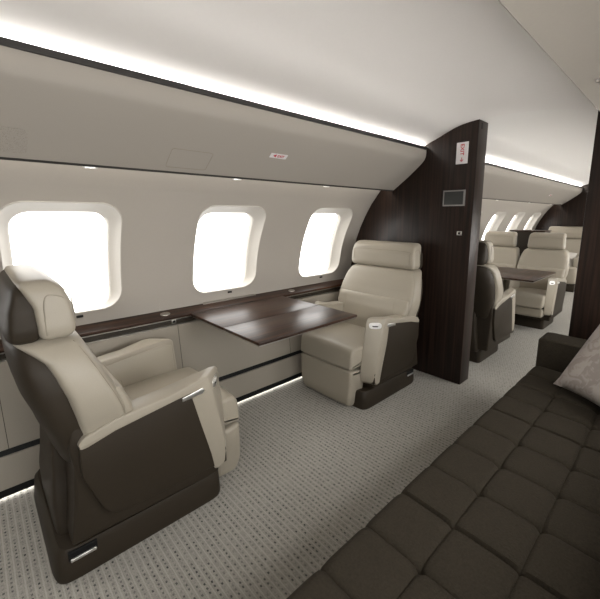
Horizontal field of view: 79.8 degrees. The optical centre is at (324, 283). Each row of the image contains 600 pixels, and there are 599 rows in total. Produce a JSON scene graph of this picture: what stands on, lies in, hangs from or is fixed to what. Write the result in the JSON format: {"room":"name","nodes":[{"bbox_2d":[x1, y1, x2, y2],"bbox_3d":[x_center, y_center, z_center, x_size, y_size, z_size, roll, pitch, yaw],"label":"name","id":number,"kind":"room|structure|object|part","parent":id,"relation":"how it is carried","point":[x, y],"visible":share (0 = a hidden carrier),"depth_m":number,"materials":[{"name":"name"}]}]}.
{"room":"aircraft cabin","nodes":[
{"label":"aircraft cabin","id":0,"kind":"room"},
{"bbox_2d":[0,291,339,450],"bbox_3d":[1.125,0.074,4.291,10.900,0.415,0.151,-10,15,-44],"label":"wall","id":1,"kind":"structure","parent":0,"point":[203,345],"depth_m":2.27,"materials":[{"name":"beige plastic"}]},
{"bbox_2d":[0,401,8,448],"bbox_3d":[-1.511,0.571,1.670,0.002,0.412,0.053,-10,15,-44],"label":"trim","id":2,"kind":"structure","parent":1,"relation":"attached to","point":[0,401],"depth_m":1.68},
{"bbox_2d":[0,372,301,498],"bbox_3d":[1.211,0.478,4.279,10.900,0.032,0.012,-10,15,-44],"label":"trim","id":3,"kind":"structure","parent":1,"relation":"attached to","point":[27,484],"depth_m":2.53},
{"bbox_2d":[0,352,302,491],"bbox_3d":[1.169,0.384,4.304,10.900,0.150,0.117,-10,15,-44],"label":"baseboard","id":4,"kind":"structure","parent":1,"relation":"attached to","point":[19,467],"depth_m":2.49,"materials":[{"name":"beige plastic"}]},
{"bbox_2d":[0,350,302,456],"bbox_3d":[1.157,0.295,4.300,10.900,0.035,0.082,-10,15,-44],"label":"trim","id":5,"kind":"structure","parent":1,"relation":"attached to","point":[37,441],"depth_m":2.49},
{"bbox_3d":[2.280,-0.386,5.393,5.315,0.076,0.116,-10,15,-44],"label":"ledge","id":6,"kind":"object","parent":1,"relation":"on","visible":0},
{"bbox_2d":[497,266,555,282],"bbox_3d":[1.869,-0.135,4.113,0.790,0.050,1.170,-10,15,-44],"label":"table","id":7,"kind":"object","parent":6,"relation":"attached to","point":[512,274],"visible":0.34,"depth_m":3.80,"materials":[{"name":"brown wood"}]},
{"bbox_2d":[0,160,553,339],"bbox_3d":[1.060,-0.543,3.918,10.944,1.005,0.442,-10,15,-44],"label":"wall","id":8,"kind":"structure","parent":0,"point":[160,212],"depth_m":2.15,"materials":[{"name":"beige plastic"}]},
{"bbox_2d":[0,201,122,317],"bbox_3d":[-1.321,-0.104,1.831,0.501,0.611,0.328,-10,15,-44],"label":"window","id":9,"kind":"structure","parent":8,"relation":"in","point":[78,245],"depth_m":1.87,"materials":[{"name":"white glass"}]},
{"bbox_3d":[-1.373,-0.099,1.886,0.406,0.562,0.179,-10,15,-44],"label":"pane","id":10,"kind":"part","parent":9,"relation":"part of","materials":[{"name":"white glass"}]},
{"bbox_2d":[0,279,343,361],"bbox_3d":[-1.250,0.259,1.976,4.275,0.083,0.116,-10,15,-44],"label":"ledge","id":11,"kind":"object","parent":8,"relation":"attached to","point":[110,329],"visible":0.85,"depth_m":2.22,"materials":[{"name":"brown wood"}]},
{"bbox_3d":[-0.991,0.186,2.220,0.060,0.012,0.044,-10,15,-44],"label":"cup lid","id":12,"kind":"part","parent":11,"relation":"part of","materials":[{"name":"metal"}]},
{"bbox_2d":[191,296,356,346],"bbox_3d":[-0.326,0.215,2.272,0.736,0.050,0.760,-10,15,-44],"label":"table","id":13,"kind":"object","parent":11,"relation":"attached to","point":[260,323],"visible":1,"depth_m":2.17,"materials":[{"name":"brown wood"}]},
{"bbox_2d":[0,36,426,190],"bbox_3d":[-0.858,-0.631,1.402,4.275,0.322,0.335,-10,15,-44],"label":"bin","id":14,"kind":"object","parent":8,"relation":"attached to","point":[57,107],"visible":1,"depth_m":1.50,"materials":[{"name":"beige plastic"}]},
{"bbox_2d":[0,126,27,152],"bbox_3d":[-1.163,-0.496,1.204,0.252,0.073,0.100,-10,15,-44],"label":"speaker grille","id":15,"kind":"object","parent":14,"relation":"attached to","point":[13,139],"depth_m":1.26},
{"bbox_3d":[-0.961,-0.513,1.530,4.275,0.033,0.030,-10,15,-44],"label":"rail","id":16,"kind":"part","parent":14,"relation":"part of","materials":[{"name":"beige plastic"}]},
{"bbox_2d":[192,205,265,292],"bbox_3d":[-0.671,-0.223,2.460,0.501,0.611,0.328,-10,15,-44],"label":"window","id":17,"kind":"structure","parent":8,"relation":"in","point":[227,238],"depth_m":2.53,"materials":[{"name":"white glass"}]},
{"bbox_3d":[-0.723,-0.218,2.515,0.406,0.562,0.179,-10,15,-44],"label":"pane","id":18,"kind":"part","parent":17,"relation":"part of","materials":[{"name":"white glass"}]},
{"bbox_2d":[298,208,352,277],"bbox_3d":[-0.021,-0.343,3.089,0.501,0.611,0.328,-10,15,-44],"label":"window","id":19,"kind":"structure","parent":8,"relation":"in","point":[326,229],"depth_m":3.19,"materials":[{"name":"white"}]},
{"bbox_3d":[-0.073,-0.338,3.143,0.406,0.562,0.179,-10,15,-44],"label":"pane","id":20,"kind":"part","parent":19,"relation":"part of","materials":[{"name":"white glass"}]},
{"bbox_2d":[481,212,506,239],"bbox_3d":[2.578,-0.825,5.603,0.501,0.602,0.328,-10,15,-44],"label":"window","id":21,"kind":"structure","parent":8,"relation":"in","point":[495,221],"depth_m":5.71,"materials":[{"name":"white"}]},
{"bbox_3d":[2.526,-0.815,5.658,0.406,0.562,0.179,-10,15,-44],"label":"pane","id":22,"kind":"part","parent":21,"relation":"part of","materials":[{"name":"white glass"}]},
{"bbox_2d":[506,212,525,230],"bbox_3d":[3.228,-0.944,6.231,0.501,0.602,0.328,-10,15,-44],"label":"window","id":23,"kind":"structure","parent":8,"relation":"in","point":[513,224],"depth_m":6.34,"materials":[{"name":"white"}]},
{"bbox_2d":[523,212,540,229],"bbox_3d":[3.877,-1.064,6.860,0.501,0.602,0.328,-10,15,-44],"label":"window","id":24,"kind":"structure","parent":8,"relation":"in","point":[529,225],"depth_m":6.98,"materials":[{"name":"white"}]},
{"bbox_2d":[482,162,582,204],"bbox_3d":[2.683,-1.282,4.828,5.345,0.322,0.335,-10,15,-44],"label":"bin","id":25,"kind":"object","parent":8,"relation":"attached to","point":[500,182],"visible":0.54,"depth_m":4.64,"materials":[{"name":"beige plastic"}]},
{"bbox_3d":[2.580,-1.164,4.956,5.345,0.033,0.030,-10,15,-44],"label":"rail","id":26,"kind":"part","parent":25,"relation":"part of","materials":[{"name":"beige plastic"}]},
{"bbox_3d":[2.791,-1.406,4.692,5.345,0.027,0.025,-10,15,-44],"label":"rail","id":27,"kind":"part","parent":25,"relation":"part of","materials":[{"name":"beige plastic"}]},
{"bbox_2d":[0,292,573,598],"bbox_3d":[1.984,0.675,3.517,10.900,0.040,2.440,-10,15,-44],"label":"floor","id":28,"kind":"structure","parent":0,"point":[312,470],"depth_m":1.69,"materials":[{"name":"carpet"}]},
{"bbox_2d":[0,264,239,583],"bbox_3d":[-0.892,0.450,1.651,0.824,1.097,0.724,-10,15,-44],"label":"seat","id":29,"kind":"object","parent":28,"relation":"on","point":[133,443],"visible":1,"depth_m":1.34,"materials":[{"name":"leather"}]},
{"bbox_2d":[13,331,124,434],"bbox_3d":[-1.065,0.383,1.466,0.307,0.500,0.724,-10,15,-44],"label":"cushion","id":30,"kind":"object","parent":29,"relation":"on","point":[67,389],"depth_m":1.20,"materials":[{"name":"beige leather"}]},
{"bbox_3d":[-0.880,0.984,1.307,0.080,0.012,0.016,-10,15,-44],"label":"slot handle","id":31,"kind":"part","parent":29,"relation":"part of","materials":[{"name":"silver metal"}]},
{"bbox_3d":[-1.090,0.558,1.906,0.589,0.454,0.095,-10,15,-44],"label":"armrest","id":32,"kind":"part","parent":29,"relation":"part of","materials":[{"name":"beige leather"}]},
{"bbox_3d":[-1.075,0.525,1.878,0.550,0.328,0.046,-10,15,-44],"label":"panel","id":33,"kind":"part","parent":29,"relation":"part of","materials":[{"name":"beige leather"}]},
{"bbox_3d":[-0.921,0.639,1.658,0.572,0.465,0.650,-10,15,-44],"label":"seat frame","id":34,"kind":"part","parent":29,"relation":"part of","materials":[{"name":"leather"}]},
{"bbox_3d":[-0.665,0.638,1.482,0.589,0.454,0.095,-10,15,-44],"label":"armrest","id":35,"kind":"part","parent":29,"relation":"part of","materials":[{"name":"beige leather"}]},
{"bbox_3d":[-0.669,0.658,1.458,0.545,0.397,0.059,-10,15,-44],"label":"panel","id":36,"kind":"part","parent":29,"relation":"part of","materials":[{"name":"leather"}]},
{"bbox_2d":[123,367,238,424],"bbox_3d":[-0.812,0.617,1.763,0.599,0.157,0.516,-10,15,-44],"label":"seat cushion","id":37,"kind":"object","parent":29,"relation":"on","point":[138,386],"depth_m":1.86,"materials":[{"name":"beige leather"}]},
{"bbox_2d":[301,240,422,409],"bbox_3d":[0.278,0.237,2.774,0.824,1.097,0.724,-10,15,-44],"label":"seat","id":38,"kind":"object","parent":28,"relation":"on","point":[362,361],"visible":0.94,"depth_m":2.64,"materials":[{"name":"leather"}]},
{"bbox_3d":[0.053,0.349,3.002,0.582,0.454,0.095,-10,15,-44],"label":"armrest","id":39,"kind":"part","parent":38,"relation":"part of","materials":[{"name":"beige leather"}]},
{"bbox_2d":[301,322,365,369],"bbox_3d":[0.198,0.433,2.731,0.599,0.157,0.516,-10,15,-44],"label":"seat cushion","id":40,"kind":"object","parent":38,"relation":"on","point":[340,346],"depth_m":2.54,"materials":[{"name":"beige leather"}]},
{"bbox_3d":[0.079,0.315,2.985,0.531,0.328,0.046,-10,15,-44],"label":"panel","id":41,"kind":"part","parent":38,"relation":"part of","materials":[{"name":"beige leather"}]},
{"bbox_2d":[340,264,421,316],"bbox_3d":[0.451,0.107,2.922,0.307,0.500,0.724,-10,15,-44],"label":"cushion","id":42,"kind":"object","parent":38,"relation":"on","point":[366,290],"depth_m":2.78,"materials":[{"name":"beige leather"}]},
{"bbox_3d":[0.307,0.415,2.837,0.572,0.465,0.650,-10,15,-44],"label":"seat frame","id":43,"kind":"part","parent":38,"relation":"part of","materials":[{"name":"leather"}]},
{"bbox_3d":[0.478,0.430,2.579,0.582,0.454,0.095,-10,15,-44],"label":"armrest","id":44,"kind":"part","parent":38,"relation":"part of","materials":[{"name":"beige leather"}]},
{"bbox_3d":[0.503,0.445,2.583,0.544,0.397,0.059,-10,15,-44],"label":"panel","id":45,"kind":"part","parent":38,"relation":"part of","materials":[{"name":"leather"}]},
{"bbox_2d":[286,332,599,598],"bbox_3d":[0.264,0.795,0.687,3.915,0.778,0.750,-10,15,-44],"label":"sofa","id":46,"kind":"object","parent":28,"relation":"on","point":[510,509],"visible":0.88,"depth_m":1.08,"materials":[{"name":"brown fabric"}]},
{"bbox_2d":[286,494,557,598],"bbox_3d":[0.199,0.838,0.726,0.734,0.163,0.615,-10,15,-44],"label":"seat cushion","id":47,"kind":"object","parent":46,"relation":"on","point":[410,549],"depth_m":0.92,"materials":[{"name":"brown fabric"}]},
{"bbox_2d":[401,409,599,598],"bbox_3d":[0.722,0.741,1.233,0.734,0.163,0.615,-10,15,-44],"label":"seat cushion","id":48,"kind":"object","parent":46,"relation":"on","point":[526,493],"depth_m":1.15,"materials":[{"name":"brown fabric"}]},
{"bbox_2d":[489,366,599,452],"bbox_3d":[1.234,0.647,1.728,0.699,0.163,0.615,-10,15,-44],"label":"seat cushion","id":49,"kind":"object","parent":46,"relation":"on","point":[534,400],"depth_m":1.68,"materials":[{"name":"brown fabric"}]},
{"bbox_3d":[1.578,0.627,2.009,0.177,0.558,0.689,-10,15,-44],"label":"arm","id":50,"kind":"part","parent":46,"relation":"part of","materials":[{"name":"brown fabric"}]},
{"bbox_2d":[553,324,599,405],"bbox_3d":[1.367,0.375,1.641,0.281,0.388,0.473,-2,11,-8],"label":"throw pillow","id":51,"kind":"object","parent":46,"relation":"on","point":[581,376],"visible":1,"depth_m":1.73,"materials":[{"name":"fabric"}]},
{"bbox_2d":[351,110,599,384],"bbox_3d":[1.191,-0.160,2.580,0.164,1.947,2.583,-10,15,-44],"label":"wall","id":52,"kind":"structure","parent":28,"relation":"on","point":[438,206],"depth_m":2.72,"materials":[{"name":"brown wood"}]},
{"bbox_3d":[0.944,-0.631,2.630,0.004,0.094,0.147,-10,15,-44],"label":"screen glass","id":53,"kind":"part","parent":52,"relation":"part of","materials":[{"name":"grey glass"}]},
{"bbox_2d":[469,240,515,362],"bbox_3d":[1.471,0.112,3.432,0.824,1.097,0.543,-10,15,-44],"label":"seat","id":54,"kind":"object","parent":28,"relation":"on","point":[493,321],"visible":0.53,"depth_m":3.12,"materials":[{"name":"leather"}]},
{"bbox_2d":[477,264,502,303],"bbox_3d":[1.298,0.045,3.246,0.307,0.500,0.543,-10,15,-44],"label":"cushion","id":55,"kind":"object","parent":54,"relation":"on","point":[489,280],"depth_m":3.02,"materials":[{"name":"beige leather"}]},
{"bbox_3d":[1.442,0.301,3.438,0.572,0.465,0.488,-10,15,-44],"label":"seat frame","id":56,"kind":"part","parent":54,"relation":"part of","materials":[{"name":"leather"}]},
{"bbox_3d":[1.638,0.310,3.294,0.545,0.397,0.044,-10,15,-44],"label":"panel","id":57,"kind":"part","parent":54,"relation":"part of","materials":[{"name":"leather"}]},
{"bbox_3d":[1.645,0.274,3.312,0.589,0.422,0.071,-10,15,-44],"label":"armrest","id":58,"kind":"part","parent":54,"relation":"part of","materials":[{"name":"beige leather"}]},
{"bbox_2d":[484,231,519,291],"bbox_3d":[2.145,-0.125,4.681,0.824,1.097,0.543,-10,15,-44],"label":"seat","id":59,"kind":"object","parent":28,"relation":"on","point":[506,253],"visible":0.28,"depth_m":4.68,"materials":[{"name":"leather"}]},
{"bbox_2d":[492,246,519,267],"bbox_3d":[2.317,-0.256,4.829,0.307,0.500,0.543,-10,15,-44],"label":"cushion","id":60,"kind":"object","parent":59,"relation":"on","point":[504,256],"depth_m":4.66,"materials":[{"name":"beige leather"}]},
{"bbox_2d":[509,229,551,255],"bbox_3d":[2.899,-0.220,5.158,0.320,1.103,0.450,-10,15,-44],"label":"credenza","id":61,"kind":"object","parent":28,"relation":"on","point":[522,235],"visible":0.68,"depth_m":5.00,"materials":[{"name":"wood"}]},
{"bbox_2d":[504,232,569,328],"bbox_3d":[2.531,-0.052,4.296,0.824,1.097,0.543,-10,15,-44],"label":"seat","id":62,"kind":"object","parent":28,"relation":"on","point":[537,303],"visible":0.87,"depth_m":4.25,"materials":[{"name":"leather"}]},
{"bbox_3d":[2.357,0.055,4.466,0.589,0.422,0.071,-10,15,-44],"label":"armrest","id":63,"kind":"part","parent":62,"relation":"part of","materials":[{"name":"beige leather"}]},
{"bbox_3d":[2.373,0.036,4.452,0.550,0.328,0.035,-10,15,-44],"label":"panel","id":64,"kind":"part","parent":62,"relation":"part of","materials":[{"name":"beige leather"}]},
{"bbox_2d":[515,287,545,308],"bbox_3d":[2.450,0.144,4.253,0.599,0.157,0.387,-10,15,-44],"label":"seat cushion","id":65,"kind":"object","parent":62,"relation":"on","point":[526,297],"depth_m":4.05,"materials":[{"name":"beige leather"}]},
{"bbox_3d":[2.560,0.126,4.359,0.572,0.465,0.488,-10,15,-44],"label":"seat frame","id":66,"kind":"part","parent":62,"relation":"part of","materials":[{"name":"leather"}]},
{"bbox_2d":[517,248,569,278],"bbox_3d":[2.703,-0.182,4.444,0.307,0.500,0.543,-10,15,-44],"label":"cushion","id":67,"kind":"object","parent":62,"relation":"on","point":[557,260],"depth_m":4.33,"materials":[{"name":"beige leather"}]},
{"bbox_3d":[2.675,0.115,4.148,0.589,0.422,0.071,-10,15,-44],"label":"armrest","id":68,"kind":"part","parent":62,"relation":"part of","materials":[{"name":"beige leather"}]},
{"bbox_3d":[2.700,0.145,4.160,0.545,0.397,0.044,-10,15,-44],"label":"panel","id":69,"kind":"part","parent":62,"relation":"part of","materials":[{"name":"leather"}]},
{"bbox_2d":[535,184,587,229],"bbox_3d":[4.624,-0.977,6.880,0.150,1.947,1.165,-10,15,-44],"label":"wall","id":70,"kind":"structure","parent":28,"relation":"on","point":[570,213],"depth_m":6.75,"materials":[{"name":"brown wood"}]},
{"bbox_2d":[549,226,582,291],"bbox_3d":[4.299,-0.478,6.505,0.740,1.108,0.640,-10,15,-44],"label":"seat","id":71,"kind":"object","parent":28,"relation":"on","point":[574,234],"visible":0.15,"depth_m":6.44,"materials":[{"name":"leather"}]},
{"bbox_2d":[566,266,576,283],"bbox_3d":[4.292,-0.216,6.548,0.720,0.300,0.630,-10,15,-44],"label":"seat cushion","id":72,"kind":"object","parent":71,"relation":"on","point":[571,277],"depth_m":6.13,"materials":[{"name":"beige leather"}]},
{"bbox_2d":[569,252,576,265],"bbox_3d":[4.220,-0.442,6.290,0.350,0.326,0.152,5,12,27],"label":"throw pillow","id":73,"kind":"object","parent":71,"relation":"on","point":[572,256],"visible":0.2,"depth_m":6.22,"materials":[{"name":"beige fabric"}]},
{"bbox_2d":[565,238,580,257],"bbox_3d":[4.464,-0.601,6.647,0.274,0.500,0.620,-10,15,-44],"label":"cushion","id":74,"kind":"object","parent":71,"relation":"on","point":[572,244],"depth_m":6.49,"materials":[{"name":"beige leather"}]},
{"bbox_3d":[4.453,-0.393,6.275,0.500,0.170,0.080,-10,15,-44],"label":"armrest","id":75,"kind":"part","parent":71,"relation":"part of","materials":[{"name":"beige leather"}]},
{"bbox_2d":[0,0,597,186],"bbox_3d":[1.948,-1.209,3.197,10.900,0.192,1.137,-10,15,-44],"label":"ceiling","id":76,"kind":"structure","parent":0,"point":[413,71],"depth_m":1.43,"materials":[{"name":"white plastic"}]},
{"bbox_3d":[2.582,-0.255,2.399,10.944,1.005,0.442,-10,15,-44],"label":"wall","id":77,"kind":"structure","parent":0,"visible":0},
{"bbox_2d":[498,0,599,110],"bbox_3d":[0.167,-0.489,0.369,4.275,0.386,0.513,-10,15,-44],"label":"bin","id":78,"kind":"object","parent":77,"relation":"attached to","point":[568,31],"visible":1,"depth_m":0.45,"materials":[{"name":"beige plastic"}]}
]}

